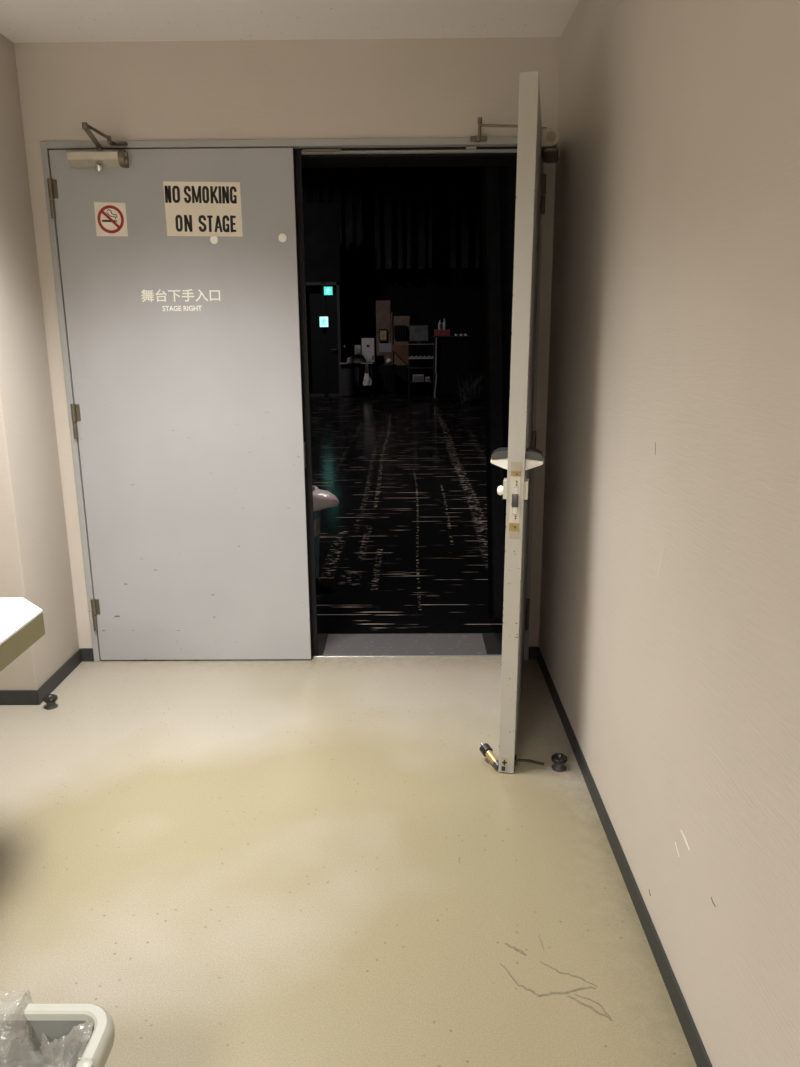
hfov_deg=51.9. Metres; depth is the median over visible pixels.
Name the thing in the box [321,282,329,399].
sign post
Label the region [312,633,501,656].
threshold
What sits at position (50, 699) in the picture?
door stop
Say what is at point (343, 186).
stage curtain
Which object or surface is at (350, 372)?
desk
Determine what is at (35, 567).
wall
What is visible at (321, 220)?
wall
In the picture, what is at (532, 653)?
baseboard
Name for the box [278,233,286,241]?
magnet
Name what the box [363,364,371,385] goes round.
plastic bag
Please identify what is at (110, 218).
sticker
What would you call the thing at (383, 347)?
paper sheet
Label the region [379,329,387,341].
picture frame
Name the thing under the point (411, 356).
shelf
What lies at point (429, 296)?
wall
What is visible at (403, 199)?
stage curtain
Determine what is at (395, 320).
plywood panel
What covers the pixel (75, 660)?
baseboard
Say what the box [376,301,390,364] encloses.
plywood panel
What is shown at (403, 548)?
floor
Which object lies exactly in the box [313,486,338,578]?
bin
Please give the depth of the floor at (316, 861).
2.21 m
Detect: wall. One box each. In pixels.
[0,34,78,689]
[14,37,559,650]
[303,203,342,361]
[306,167,484,389]
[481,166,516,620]
[539,0,799,1066]
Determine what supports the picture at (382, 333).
attached to the picture frame at (382, 332)
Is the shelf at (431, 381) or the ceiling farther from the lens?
the shelf at (431, 381)
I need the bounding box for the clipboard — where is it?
[362,338,373,361]
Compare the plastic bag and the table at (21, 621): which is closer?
the table at (21, 621)
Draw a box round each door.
[47,122,317,659]
[307,285,338,393]
[470,71,558,772]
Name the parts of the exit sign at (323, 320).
lit panel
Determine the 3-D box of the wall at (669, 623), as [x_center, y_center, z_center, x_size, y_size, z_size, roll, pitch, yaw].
[0.627,0.084,0.428,0.101,2.467,6.000,0,14,1]
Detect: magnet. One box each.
[210,235,218,243]
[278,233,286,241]
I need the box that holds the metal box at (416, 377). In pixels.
[413,374,423,381]
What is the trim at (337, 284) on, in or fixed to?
attached to the wall at (321, 220)
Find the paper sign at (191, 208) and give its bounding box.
[163,181,242,236]
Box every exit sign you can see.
[319,316,328,327]
[322,284,332,295]
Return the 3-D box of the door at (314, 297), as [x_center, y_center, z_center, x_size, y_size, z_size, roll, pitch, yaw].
[-1.671,-4.187,17.929,0.655,2.340,0.108,0,14,1]
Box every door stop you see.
[43,694,57,709]
[551,753,566,771]
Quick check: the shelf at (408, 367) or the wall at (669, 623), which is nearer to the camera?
the wall at (669, 623)
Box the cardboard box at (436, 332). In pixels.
[434,330,449,335]
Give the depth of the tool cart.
16.10 m
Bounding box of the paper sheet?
[379,343,390,351]
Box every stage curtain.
[302,168,365,269]
[371,167,436,268]
[447,166,482,267]
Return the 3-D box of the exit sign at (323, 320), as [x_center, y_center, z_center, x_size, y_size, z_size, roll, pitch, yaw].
[-1.550,-4.321,16.787,0.194,0.224,0.069,0,14,1]
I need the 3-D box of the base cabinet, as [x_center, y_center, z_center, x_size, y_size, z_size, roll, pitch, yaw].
[-0.181,-3.420,18.326,0.700,0.640,0.205,0,14,1]
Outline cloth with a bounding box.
[347,354,365,362]
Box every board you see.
[392,344,407,364]
[394,325,406,337]
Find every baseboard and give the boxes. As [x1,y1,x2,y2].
[0,690,37,704]
[37,648,81,704]
[81,648,93,661]
[528,647,536,659]
[537,647,711,1066]
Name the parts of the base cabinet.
door, door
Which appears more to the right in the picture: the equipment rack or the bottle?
the bottle
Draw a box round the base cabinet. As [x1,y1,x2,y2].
[376,365,407,394]
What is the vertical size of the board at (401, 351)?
0.460 m
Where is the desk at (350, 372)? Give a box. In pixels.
[340,362,373,395]
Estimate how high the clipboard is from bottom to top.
0.513 m
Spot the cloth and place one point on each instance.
(358, 358)
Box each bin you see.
[0,995,114,1066]
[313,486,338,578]
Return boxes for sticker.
[94,202,127,235]
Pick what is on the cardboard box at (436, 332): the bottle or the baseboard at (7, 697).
the bottle
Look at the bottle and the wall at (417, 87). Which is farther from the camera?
the bottle
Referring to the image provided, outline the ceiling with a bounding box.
[0,0,578,42]
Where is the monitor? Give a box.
[409,325,428,343]
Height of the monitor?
0.400 m
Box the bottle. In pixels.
[438,320,441,329]
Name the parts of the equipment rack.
post, post, post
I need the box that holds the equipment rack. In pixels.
[408,344,433,395]
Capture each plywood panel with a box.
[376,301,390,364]
[391,312,409,393]
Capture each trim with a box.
[40,137,543,661]
[306,282,341,395]
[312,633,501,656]
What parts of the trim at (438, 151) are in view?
head strike plate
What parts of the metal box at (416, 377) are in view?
plate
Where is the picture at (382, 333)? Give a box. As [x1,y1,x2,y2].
[380,331,385,339]
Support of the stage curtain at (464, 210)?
hanging from the ceiling
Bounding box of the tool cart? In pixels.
[433,336,470,402]
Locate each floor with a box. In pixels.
[0,657,696,1066]
[310,389,502,633]
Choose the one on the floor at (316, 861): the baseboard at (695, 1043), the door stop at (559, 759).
the door stop at (559, 759)
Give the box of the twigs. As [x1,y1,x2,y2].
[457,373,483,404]
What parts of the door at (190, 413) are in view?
hinge plate, hinge plate, closer arm, hinge plate, adjusting knob, strike plate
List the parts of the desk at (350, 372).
leg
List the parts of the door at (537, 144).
handle, flush bolt plate, closer arm, catch arm, handle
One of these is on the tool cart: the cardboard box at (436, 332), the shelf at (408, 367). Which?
the cardboard box at (436, 332)
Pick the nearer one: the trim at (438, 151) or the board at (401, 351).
the trim at (438, 151)
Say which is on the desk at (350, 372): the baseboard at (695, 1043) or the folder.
the folder
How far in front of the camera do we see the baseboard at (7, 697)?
3.22 m
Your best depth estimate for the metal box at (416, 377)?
17.95 m
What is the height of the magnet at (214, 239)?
0.034 m
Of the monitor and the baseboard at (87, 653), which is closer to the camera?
the baseboard at (87, 653)
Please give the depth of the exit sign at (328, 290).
16.61 m
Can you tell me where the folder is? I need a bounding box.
[355,345,360,354]
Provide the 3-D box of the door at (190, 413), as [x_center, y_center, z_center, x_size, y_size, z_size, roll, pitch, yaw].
[-0.867,-0.451,3.295,0.982,2.132,0.297,0,14,1]
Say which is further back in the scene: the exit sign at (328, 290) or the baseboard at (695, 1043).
the exit sign at (328, 290)
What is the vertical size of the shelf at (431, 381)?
0.020 m
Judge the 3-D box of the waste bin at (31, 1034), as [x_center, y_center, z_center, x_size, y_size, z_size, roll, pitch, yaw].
[-0.665,0.974,1.240,0.414,0.366,0.381,0,14,1]
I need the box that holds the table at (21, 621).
[0,598,44,671]
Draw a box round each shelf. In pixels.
[408,356,432,357]
[408,367,433,368]
[408,380,433,382]
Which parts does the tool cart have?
post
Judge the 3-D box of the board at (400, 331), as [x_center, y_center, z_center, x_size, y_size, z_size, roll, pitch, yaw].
[0.012,-4.454,18.165,0.280,0.280,0.065,0,14,1]
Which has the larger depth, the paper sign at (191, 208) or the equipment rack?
the equipment rack
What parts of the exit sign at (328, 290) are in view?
lit panel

